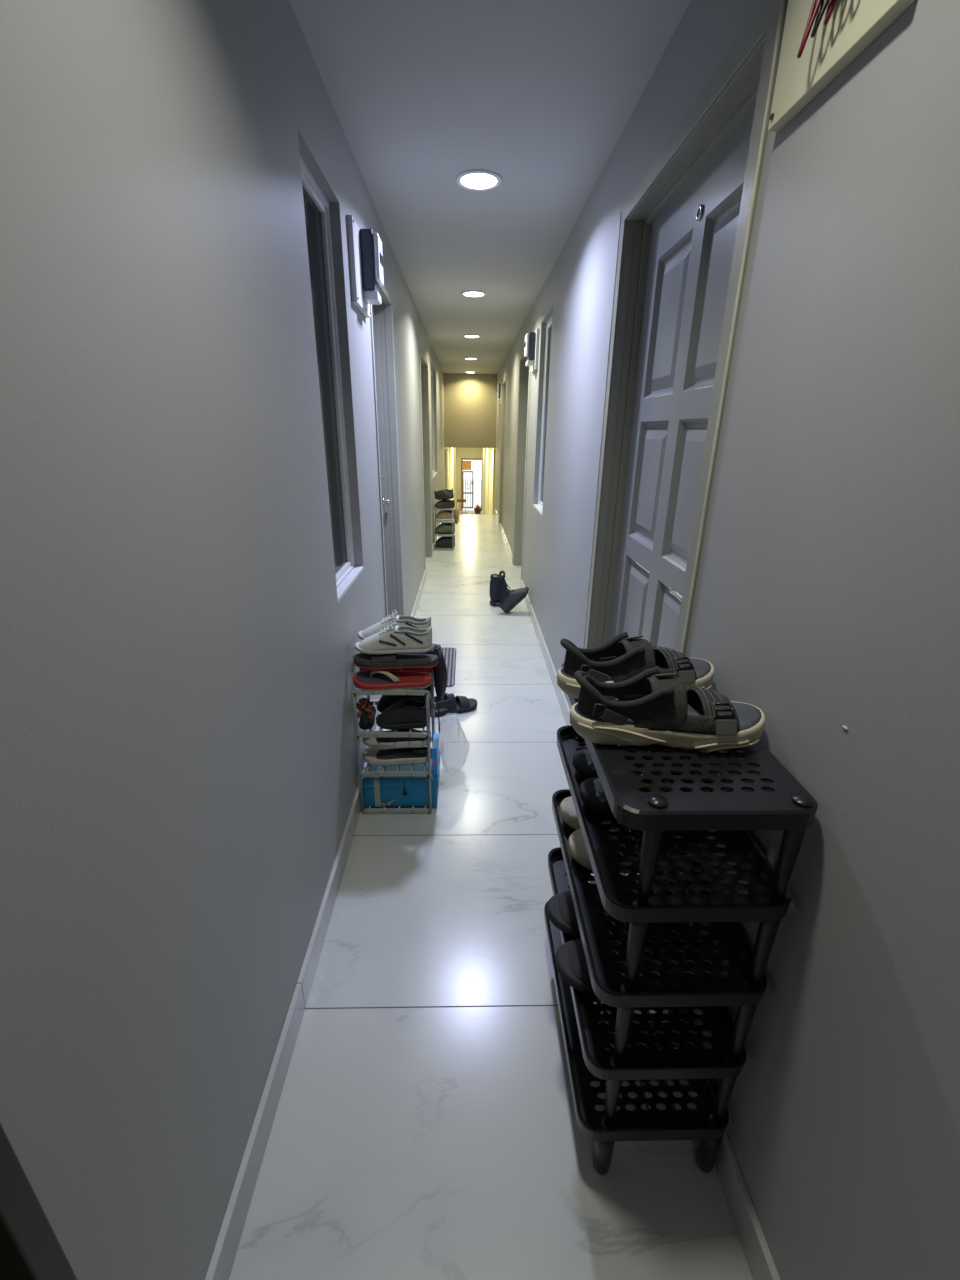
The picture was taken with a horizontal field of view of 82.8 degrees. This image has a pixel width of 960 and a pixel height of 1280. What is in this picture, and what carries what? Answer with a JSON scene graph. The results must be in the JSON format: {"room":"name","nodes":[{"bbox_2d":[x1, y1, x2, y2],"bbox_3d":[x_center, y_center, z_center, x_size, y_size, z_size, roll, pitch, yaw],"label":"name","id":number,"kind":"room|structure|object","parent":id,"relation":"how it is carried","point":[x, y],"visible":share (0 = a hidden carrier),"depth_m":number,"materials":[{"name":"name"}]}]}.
{"room":"apartment corridor","nodes":[
{"label":"apartment corridor","id":0,"kind":"room"},
{"bbox_2d":[0,0,455,1279],"bbox_3d":[-0.686,-2.366,8.772,0.160,3.673,21.900,0,21,-1],"label":"wall","id":1,"kind":"structure","parent":0,"point":[179,783],"depth_m":0.73,"materials":[{"name":"grey paint"}]},
{"bbox_2d":[0,1123,77,1279],"bbox_3d":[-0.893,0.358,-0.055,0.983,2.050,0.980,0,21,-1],"label":"door","id":2,"kind":"structure","parent":1,"relation":"in","point":[30,1248],"depth_m":0.50,"materials":[{"name":"grey paint"}]},
{"bbox_2d":[205,521,441,1279],"bbox_3d":[-0.492,-0.154,3.957,0.012,0.088,11.319,0,21,-1],"label":"baseboard","id":3,"kind":"structure","parent":1,"relation":"attached to","point":[225,1250],"depth_m":1.13,"materials":[{"name":"tile"}]},
{"bbox_2d":[300,156,362,601],"bbox_3d":[-0.525,-0.743,1.701,0.164,1.210,0.490,0,21,-1],"label":"window","id":4,"kind":"structure","parent":1,"relation":"in","point":[316,205],"depth_m":1.78,"materials":[{"name":"white"}]},
{"bbox_2d":[346,215,383,317],"bbox_3d":[-0.403,-1.339,1.974,0.088,0.250,0.280,0,21,-1],"label":"electric meter","id":5,"kind":"object","parent":1,"relation":"attached to","point":[366,264],"visible":1,"depth_m":1.94,"materials":[{"name":"white plastic"}]},
{"bbox_2d":[370,285,404,616],"bbox_3d":[-0.522,-0.733,2.848,0.123,1.961,0.712,0,21,-1],"label":"door","id":6,"kind":"structure","parent":1,"relation":"in","point":[381,320],"depth_m":3.01,"materials":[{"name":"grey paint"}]},
{"bbox_2d":[419,347,431,568],"bbox_3d":[-0.579,-1.688,5.328,0.123,1.971,0.997,0,21,-1],"label":"door","id":7,"kind":"structure","parent":1,"relation":"in","point":[424,370],"depth_m":5.66,"materials":[{"name":"green paint"}]},
{"bbox_2d":[431,371,436,477],"bbox_3d":[-0.637,-2.622,6.607,0.164,1.240,1.040,0,21,-1],"label":"window","id":8,"kind":"structure","parent":1,"relation":"in","point":[432,389],"depth_m":7.03,"materials":[{"name":"white"}]},
{"bbox_2d":[445,449,446,488],"bbox_3d":[-0.651,-2.458,10.558,0.035,2.370,0.100,0,21,-1],"label":"trim","id":9,"kind":"structure","parent":1,"relation":"attached to","point":[445,449],"depth_m":10.22,"materials":[{"name":"beige wood"}]},
{"bbox_2d":[447,447,448,489],"bbox_3d":[-0.675,-2.856,11.594,0.035,2.370,0.120,0,21,-1],"label":"trim","id":10,"kind":"structure","parent":1,"relation":"attached to","point":[447,447],"depth_m":11.26,"materials":[{"name":"beige wood"}]},
{"bbox_2d":[449,447,450,499],"bbox_3d":[-0.705,-3.363,12.920,0.035,2.370,0.160,0,21,-1],"label":"trim","id":11,"kind":"structure","parent":1,"relation":"attached to","point":[449,447],"depth_m":12.61,"materials":[{"name":"beige wood"}]},
{"bbox_2d":[452,447,452,499],"bbox_3d":[-0.752,-4.157,14.992,0.035,2.370,0.200,0,21,-1],"label":"trim","id":12,"kind":"structure","parent":1,"relation":"attached to","point":[452,447],"depth_m":14.70,"materials":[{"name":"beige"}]},
{"bbox_2d":[454,447,455,508],"bbox_3d":[-0.808,-5.105,17.467,0.035,2.370,0.300,0,21,-1],"label":"trim","id":13,"kind":"structure","parent":1,"relation":"attached to","point":[454,447],"depth_m":17.36,"materials":[{"name":"beige"}]},
{"bbox_2d":[455,447,482,510],"bbox_3d":[-0.397,-5.805,19.253,1.298,2.410,0.120,0,21,-1],"label":"wall","id":14,"kind":"structure","parent":0,"point":[460,453],"depth_m":18.98,"materials":[{"name":"beige paint"}]},
{"bbox_2d":[461,458,482,510],"bbox_3d":[-0.284,-5.527,19.384,0.765,1.800,0.220,0,21,-1],"label":"door","id":15,"kind":"structure","parent":14,"relation":"in","point":[462,459],"depth_m":19.26,"materials":[{"name":"beige metal"}]},
{"bbox_2d":[444,373,496,447],"bbox_3d":[-0.166,-3.919,9.335,1.218,1.163,0.140,0,21,-1],"label":"wall","id":16,"kind":"structure","parent":0,"point":[470,400],"depth_m":9.26,"materials":[{"name":"beige paint"}]},
{"bbox_2d":[290,0,690,373],"bbox_3d":[-0.030,-2.356,3.462,1.218,0.120,12.150,0,21,-1],"label":"ceiling","id":17,"kind":"structure","parent":0,"point":[538,95],"depth_m":1.69,"materials":[{"name":"grey paint"}]},
{"bbox_2d":[463,335,480,337],"bbox_3d":[-0.082,-3.067,5.496,0.178,0.006,0.178,0,21,-1],"label":"recessed light","id":18,"kind":"object","parent":17,"relation":"in","point":[465,336],"visible":1,"depth_m":5.49,"materials":[{"name":"white plastic"}]},
{"bbox_2d":[461,291,485,296],"bbox_3d":[-0.043,-2.420,3.806,0.178,0.006,0.178,0,21,-1],"label":"recessed light","id":19,"kind":"object","parent":17,"relation":"in","point":[465,293],"visible":1,"depth_m":3.79,"materials":[{"name":"white plastic"}]},
{"bbox_2d":[464,292,483,296],"bbox_3d":[-0.043,-2.421,3.806,0.144,0.003,0.144,0,21,-1],"label":"diffuser","id":20,"kind":"object","parent":19,"relation":"attached to","point":[467,294],"depth_m":3.81,"materials":[{"name":"white plastic"}]},
{"bbox_2d":[456,170,501,190],"bbox_3d":[-0.004,-1.762,2.088,0.178,0.006,0.178,0,21,-1],"label":"recessed light","id":21,"kind":"object","parent":17,"relation":"in","point":[473,180],"visible":1,"depth_m":2.08,"materials":[{"name":"white plastic"}]},
{"bbox_2d":[461,174,496,188],"bbox_3d":[-0.004,-1.763,2.088,0.144,0.003,0.144,0,21,-1],"label":"diffuser","id":22,"kind":"object","parent":21,"relation":"attached to","point":[468,181],"depth_m":2.09,"materials":[{"name":"white plastic"}]},
{"bbox_2d":[229,515,752,1279],"bbox_3d":[-0.050,-0.038,3.958,1.218,0.120,11.420,0,21,-1],"label":"floor","id":23,"kind":"structure","parent":0,"point":[425,1126],"depth_m":1.20,"materials":[{"name":"white tile"}]},
{"bbox_2d":[351,672,435,813],"bbox_3d":[-0.307,0.361,2.035,0.269,0.504,0.258,0,21,-1],"label":"shoe rack","id":24,"kind":"object","parent":23,"relation":"on","point":[354,693],"visible":0.52,"depth_m":1.93,"materials":[{"name":"grey plastic"}]},
{"bbox_2d":[356,698,375,729],"bbox_3d":[-0.404,0.237,1.948,0.076,0.118,0.162,0,21,-1],"label":"slipper","id":25,"kind":"object","parent":24,"relation":"on","point":[367,712],"visible":0.99,"depth_m":1.89,"materials":[{"name":"black fabric"}]},
{"bbox_2d":[352,668,431,690],"bbox_3d":[-0.299,0.122,1.859,0.270,0.073,0.103,0,21,-1],"label":"flip flop","id":26,"kind":"object","parent":24,"relation":"on","point":[376,679],"visible":0.94,"depth_m":1.84,"materials":[{"name":"red rubber"}]},
{"bbox_2d":[354,653,438,668],"bbox_3d":[-0.285,0.059,1.850,0.288,0.049,0.103,0,21,-1],"label":"slipper","id":27,"kind":"object","parent":26,"relation":"on","point":[361,660],"visible":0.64,"depth_m":1.82,"materials":[{"name":"black rubber"}]},
{"bbox_2d":[354,619,432,654],"bbox_3d":[-0.291,-0.013,1.827,0.264,0.104,0.092,0,21,-1],"label":"sneaker","id":28,"kind":"object","parent":27,"relation":"on","point":[393,639],"visible":1,"depth_m":1.80,"materials":[{"name":"grey fabric"}]},
{"bbox_2d":[359,667,432,673],"bbox_3d":[-0.301,0.085,1.966,0.270,0.063,0.102,0,21,-1],"label":"flip flop","id":29,"kind":"object","parent":24,"relation":"on","point":[426,670],"visible":0.15,"depth_m":1.94,"materials":[{"name":"red rubber"}]},
{"bbox_2d":[418,644,440,654],"bbox_3d":[-0.283,0.023,1.954,0.288,0.049,0.103,0,21,-1],"label":"slipper","id":30,"kind":"object","parent":29,"relation":"on","point":[433,651],"visible":0.1,"depth_m":1.93,"materials":[{"name":"grey fabric"}]},
{"bbox_2d":[358,609,430,639],"bbox_3d":[-0.303,-0.052,1.929,0.264,0.104,0.092,0,21,-1],"label":"sneaker","id":31,"kind":"object","parent":30,"relation":"on","point":[420,623],"visible":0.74,"depth_m":1.91,"materials":[{"name":"grey fabric"}]},
{"bbox_2d":[362,747,431,765],"bbox_3d":[-0.305,0.421,2.007,0.257,0.054,0.094,0,21,-1],"label":"shoe","id":32,"kind":"object","parent":24,"relation":"on","point":[401,756],"visible":0.77,"depth_m":1.98,"materials":[{"name":"black"}]},
{"bbox_2d":[363,729,430,748],"bbox_3d":[-0.304,0.359,1.996,0.252,0.054,0.094,0,21,-1],"label":"shoe","id":33,"kind":"object","parent":32,"relation":"on","point":[375,742],"visible":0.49,"depth_m":1.97,"materials":[{"name":"black"}]},
{"bbox_2d":[362,749,439,806],"bbox_3d":[-0.294,0.526,2.089,0.274,0.121,0.205,0,21,-1],"label":"shoe box","id":34,"kind":"object","parent":24,"relation":"on","point":[379,791],"visible":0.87,"depth_m":2.00,"materials":[{"name":"blue cardboard"}]},
{"bbox_2d":[432,733,438,775],"bbox_3d":[-0.165,0.425,2.028,0.019,0.115,0.111,0,21,-1],"label":"carton","id":35,"kind":"object","parent":34,"relation":"on","point":[435,747],"visible":1,"depth_m":1.99,"materials":[{"name":"blue"}]},
{"bbox_2d":[376,699,425,729],"bbox_3d":[-0.273,0.257,1.926,0.192,0.100,0.090,0,21,-1],"label":"shoe","id":36,"kind":"object","parent":24,"relation":"on","point":[406,713],"visible":0.86,"depth_m":1.90,"materials":[{"name":"black fabric"}]},
{"bbox_2d":[376,685,431,712],"bbox_3d":[-0.283,0.204,2.023,0.207,0.130,0.097,0,21,-1],"label":"shoe","id":37,"kind":"object","parent":24,"relation":"on","point":[385,701],"visible":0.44,"depth_m":1.99,"materials":[{"name":"black"}]},
{"bbox_2d":[433,646,446,732],"bbox_3d":[-0.144,0.175,1.992,0.050,0.327,0.096,0,21,-1],"label":"pouch","id":38,"kind":"object","parent":24,"relation":"hanging from","point":[440,670],"visible":0.96,"depth_m":1.94,"materials":[{"name":"fabric"}]},
{"bbox_2d":[434,507,453,550],"bbox_3d":[-0.429,-1.336,6.494,0.225,0.483,0.272,0,21,-1],"label":"shoe rack","id":39,"kind":"object","parent":23,"relation":"on","point":[435,509],"visible":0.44,"depth_m":6.39,"materials":[{"name":"grey metal"}]},
{"bbox_2d":[434,533,452,536],"bbox_3d":[-0.429,-1.272,6.519,0.225,0.015,0.272,0,21,-1],"label":"shelf","id":40,"kind":"object","parent":39,"relation":"attached to","point":[434,533],"depth_m":6.39,"materials":[{"name":"grey metal"}]},
{"bbox_2d":[434,547,452,549],"bbox_3d":[-0.431,-1.125,6.575,0.225,0.015,0.272,0,21,-1],"label":"shelf","id":41,"kind":"object","parent":39,"relation":"attached to","point":[435,548],"depth_m":6.45,"materials":[{"name":"grey metal"}]},
{"bbox_2d":[434,501,453,508],"bbox_3d":[-0.414,-1.579,6.328,0.237,0.090,0.102,0,21,-3],"label":"shoe","id":42,"kind":"object","parent":39,"relation":"on","point":[443,504],"visible":1,"depth_m":6.30,"materials":[{"name":"black"}]},
{"bbox_2d":[434,490,451,499],"bbox_3d":[-0.426,-1.683,6.291,0.208,0.110,0.098,-1,21,-5],"label":"shoe","id":43,"kind":"object","parent":42,"relation":"on","point":[441,494],"visible":1,"depth_m":6.26,"materials":[{"name":"black"}]},
{"bbox_2d":[435,523,454,534],"bbox_3d":[-0.417,-1.316,6.431,0.237,0.128,0.102,0,21,-2],"label":"shoe","id":44,"kind":"object","parent":39,"relation":"on","point":[444,529],"visible":0.97,"depth_m":6.40,"materials":[{"name":"black"}]},
{"bbox_2d":[435,510,454,520],"bbox_3d":[-0.415,-1.464,6.378,0.237,0.128,0.102,1,21,0],"label":"shoe","id":45,"kind":"object","parent":39,"relation":"on","point":[445,515],"visible":0.91,"depth_m":6.35,"materials":[{"name":"black"}]},
{"bbox_2d":[435,537,454,547],"bbox_3d":[-0.419,-1.167,6.485,0.237,0.128,0.102,0,21,-3],"label":"shoe","id":46,"kind":"object","parent":39,"relation":"on","point":[445,542],"visible":0.98,"depth_m":6.46,"materials":[{"name":"black"}]},
{"bbox_2d":[435,499,454,505],"bbox_3d":[-0.416,-1.623,6.443,0.237,0.090,0.102,1,21,1],"label":"shoe","id":47,"kind":"object","parent":39,"relation":"on","point":[445,499],"visible":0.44,"depth_m":6.42,"materials":[{"name":"black"}]},
{"bbox_2d":[439,488,453,499],"bbox_3d":[-0.419,-1.724,6.414,0.222,0.136,0.103,2,21,3],"label":"shoe","id":48,"kind":"object","parent":47,"relation":"on","point":[446,490],"visible":0.42,"depth_m":6.39,"materials":[{"name":"black"}]},
{"bbox_2d":[454,509,458,523],"bbox_3d":[-0.277,-1.473,6.424,0.060,0.193,0.105,0,21,-1],"label":"cloth bag","id":49,"kind":"object","parent":39,"relation":"hanging from","point":[456,520],"visible":0.97,"depth_m":6.39,"materials":[{"name":"beige fabric"}]},
{"bbox_2d":[434,647,455,686],"bbox_3d":[-0.294,0.153,3.270,0.294,0.010,0.574,0,21,-1],"label":"doormat","id":50,"kind":"object","parent":23,"relation":"on","point":[449,653],"visible":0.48,"depth_m":3.30,"materials":[{"name":"grey fabric"}]},
{"bbox_2d":[430,693,476,716],"bbox_3d":[-0.137,0.312,2.739,0.264,0.095,0.102,-9,23,-24],"label":"sandal","id":51,"kind":"object","parent":23,"relation":"on","point":[450,704],"visible":0.85,"depth_m":2.72,"materials":[{"name":"black rubber"}]},
{"bbox_2d":[489,570,510,605],"bbox_3d":[0.182,-0.439,4.462,0.123,0.267,0.287,17,26,36],"label":"boot","id":52,"kind":"object","parent":23,"relation":"on","point":[498,585],"visible":0.74,"depth_m":4.38,"materials":[{"name":"black leather"}]},
{"bbox_2d":[496,587,528,612],"bbox_3d":[0.249,-0.311,4.210,0.251,0.203,0.113,-2,21,-6],"label":"shoe","id":53,"kind":"object","parent":23,"relation":"on","point":[513,597],"visible":1,"depth_m":4.17,"materials":[{"name":"black"}]},
{"bbox_2d":[544,660,817,1174],"bbox_3d":[0.316,0.531,1.116,0.280,0.858,0.520,0,21,-1],"label":"shoe rack","id":54,"kind":"object","parent":23,"relation":"on","point":[661,895],"visible":0.77,"depth_m":0.91,"materials":[{"name":"black plastic"}]},
{"bbox_2d":[560,796,619,829],"bbox_3d":[0.314,0.377,1.236,0.264,0.084,0.100,0,21,-2],"label":"shoe","id":55,"kind":"object","parent":54,"relation":"on","point":[568,814],"visible":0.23,"depth_m":1.21,"materials":[{"name":"beige rubber"}]},
{"bbox_2d":[547,881,684,936],"bbox_3d":[0.296,0.569,1.172,0.302,0.084,0.107,0,21,-1],"label":"shoe","id":56,"kind":"object","parent":54,"relation":"on","point":[560,907],"visible":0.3,"depth_m":1.15,"materials":[{"name":"black"}]},
{"bbox_2d":[568,823,697,871],"bbox_3d":[0.317,0.419,1.129,0.264,0.084,0.100,1,21,0],"label":"shoe","id":57,"kind":"object","parent":54,"relation":"on","point":[577,847],"visible":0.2,"depth_m":1.10,"materials":[{"name":"beige rubber"}]},
{"bbox_2d":[555,931,712,993],"bbox_3d":[0.299,0.613,1.058,0.302,0.084,0.107,0,21,-1],"label":"shoe","id":58,"kind":"object","parent":54,"relation":"on","point":[571,964],"visible":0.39,"depth_m":1.04,"materials":[{"name":"black"}]},
{"bbox_2d":[573,744,696,777],"bbox_3d":[0.319,0.238,1.117,0.257,0.074,0.100,-1,21,-3],"label":"shoe","id":59,"kind":"object","parent":54,"relation":"on","point":[583,763],"visible":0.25,"depth_m":1.09,"materials":[{"name":"black"}]},
{"bbox_2d":[556,632,714,698],"bbox_3d":[0.301,0.045,1.040,0.315,0.113,0.119,-3,21,-10],"label":"sandal","id":60,"kind":"object","parent":54,"relation":"on","point":[621,658],"visible":0.8,"depth_m":1.01,"materials":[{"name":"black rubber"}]},
{"bbox_2d":[544,901,728,1141],"bbox_3d":[0.312,0.798,1.218,0.280,0.034,0.520,0,21,-1],"label":"shelf","id":61,"kind":"object","parent":54,"relation":"attached to","point":[700,1123],"depth_m":1.03,"materials":[{"name":"black plastic"}]},
{"bbox_2d":[548,847,746,1079],"bbox_3d":[0.314,0.638,1.157,0.280,0.034,0.520,0,21,-1],"label":"shelf","id":62,"kind":"object","parent":54,"relation":"attached to","point":[719,1061],"depth_m":0.97,"materials":[{"name":"black plastic"}]},
{"bbox_2d":[580,765,724,816],"bbox_3d":[0.320,0.277,1.015,0.264,0.074,0.100,1,21,1],"label":"shoe","id":63,"kind":"object","parent":54,"relation":"on","point":[592,793],"visible":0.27,"depth_m":1.00,"materials":[{"name":"black"}]},
{"bbox_2d":[552,789,766,1007],"bbox_3d":[0.317,0.473,1.093,0.280,0.034,0.520,0,21,-1],"label":"shelf","id":64,"kind":"object","parent":54,"relation":"attached to","point":[739,988],"depth_m":0.93,"materials":[{"name":"black plastic"}]},
{"bbox_2d":[570,667,765,751],"bbox_3d":[0.304,0.106,0.881,0.315,0.113,0.119,1,21,0],"label":"sandal","id":65,"kind":"object","parent":54,"relation":"on","point":[654,707],"visible":1,"depth_m":0.85,"materials":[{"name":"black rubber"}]},
{"bbox_2d":[557,725,791,922],"bbox_3d":[0.319,0.307,1.030,0.280,0.034,0.520,0,21,-1],"label":"shelf","id":66,"kind":"object","parent":54,"relation":"attached to","point":[763,903],"depth_m":0.87,"materials":[{"name":"black plastic"}]},
{"bbox_2d":[561,660,817,830],"bbox_3d":[0.321,0.147,0.969,0.280,0.036,0.520,0,21,-1],"label":"shelf","id":67,"kind":"object","parent":54,"relation":"attached to","point":[790,806],"depth_m":0.77,"materials":[{"name":"black plastic"}]},
{"bbox_2d":[482,0,959,1279],"bbox_3d":[0.386,-2.362,8.797,0.190,3.673,21.900,0,21,-1],"label":"wall","id":68,"kind":"structure","parent":0,"point":[826,599],"depth_m":0.72,"materials":[{"name":"grey paint"}]},
{"bbox_2d":[482,448,483,514],"bbox_3d":[0.103,-5.173,17.675,0.030,2.370,0.300,0,21,-1],"label":"trim","id":69,"kind":"structure","parent":68,"relation":"attached to","point":[483,448],"depth_m":17.61,"materials":[{"name":"beige wood"}]},
{"bbox_2d":[485,448,486,514],"bbox_3d":[0.167,-4.083,14.828,0.030,2.370,0.200,0,21,-1],"label":"trim","id":70,"kind":"structure","parent":68,"relation":"attached to","point":[486,448],"depth_m":14.75,"materials":[{"name":"beige"}]},
{"bbox_2d":[489,448,491,514],"bbox_3d":[0.223,-3.140,12.367,0.030,2.370,0.130,0,21,-1],"label":"trim","id":71,"kind":"structure","parent":68,"relation":"attached to","point":[490,448],"depth_m":12.21,"materials":[{"name":"beige"}]},
{"bbox_2d":[492,449,494,514],"bbox_3d":[0.260,-2.527,10.766,0.030,2.370,0.100,0,21,-1],"label":"trim","id":72,"kind":"structure","parent":68,"relation":"attached to","point":[493,449],"depth_m":10.49,"materials":[{"name":"beige"}]},
{"bbox_2d":[497,380,501,404],"bbox_3d":[0.283,-3.635,7.997,0.062,0.320,0.280,0,21,-1],"label":"electric meter","id":73,"kind":"object","parent":68,"relation":"attached to","point":[499,386],"visible":1,"depth_m":7.89,"materials":[{"name":"white plastic"}]},
{"bbox_2d":[499,377,505,523],"bbox_3d":[0.370,-2.606,7.729,0.123,1.991,0.856,0,21,-1],"label":"door","id":74,"kind":"structure","parent":68,"relation":"in","point":[503,395],"depth_m":7.99,"materials":[{"name":"green paint"}]},
{"bbox_2d":[513,351,529,579],"bbox_3d":[0.431,-1.569,5.021,0.123,1.991,0.936,0,21,-1],"label":"door","id":75,"kind":"structure","parent":68,"relation":"in","point":[524,371],"depth_m":5.34,"materials":[{"name":"green paint"}]},
{"bbox_2d":[524,328,539,372],"bbox_3d":[0.362,-2.084,3.933,0.088,0.250,0.300,0,21,-1],"label":"electric meter","id":76,"kind":"object","parent":68,"relation":"attached to","point":[531,345],"visible":1,"depth_m":3.83,"materials":[{"name":"white plastic"}]},
{"bbox_2d":[533,314,552,514],"bbox_3d":[0.495,-1.476,3.628,0.164,1.245,0.570,0,21,-1],"label":"window","id":77,"kind":"structure","parent":68,"relation":"in","point":[539,507],"depth_m":3.81,"materials":[{"name":"white"}]},
{"bbox_2d":[496,510,780,1279],"bbox_3d":[0.393,-0.151,3.978,0.012,0.088,11.319,0,21,-1],"label":"baseboard","id":78,"kind":"structure","parent":68,"relation":"attached to","point":[761,1264],"depth_m":0.97,"materials":[{"name":"tile"}]},
{"bbox_2d":[583,0,787,745],"bbox_3d":[0.508,-0.275,1.636,0.123,1.996,0.977,0,21,-1],"label":"door","id":79,"kind":"structure","parent":68,"relation":"in","point":[685,228],"depth_m":1.49,"materials":[{"name":"grey paint"}]},
{"bbox_2d":[768,0,915,131],"bbox_3d":[0.444,-0.891,0.678,0.072,0.290,0.285,0,21,-1],"label":"sign","id":80,"kind":"object","parent":68,"relation":"attached to","point":[821,38],"visible":1,"depth_m":0.73,"materials":[{"name":"beige"}]},
{"label":"outside","id":81,"kind":"structure","parent":0,"visible":0},
{"bbox_2d":[459,480,481,514],"bbox_3d":[-0.517,-5.639,22.383,12.000,0.140,22.150,0,21,-1],"label":"floor","id":82,"kind":"structure","parent":81,"point":[476,483],"depth_m":23.82,"materials":[{"name":"tile"}]},
{"bbox_2d":[457,499,465,513],"bbox_3d":[-0.636,-4.612,18.837,0.336,0.477,0.336,0,21,-1],"label":"stool","id":83,"kind":"object","parent":82,"relation":"on","point":[458,500],"visible":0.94,"depth_m":18.68,"materials":[{"name":"brown"}]},
{"bbox_2d":[474,504,481,513],"bbox_3d":[-0.060,-4.575,18.965,0.296,0.327,0.295,-10,24,-26],"label":"potted plant","id":84,"kind":"object","parent":82,"relation":"on","point":[478,508],"visible":0.99,"depth_m":18.92,"materials":[{"name":"yellow plant"}]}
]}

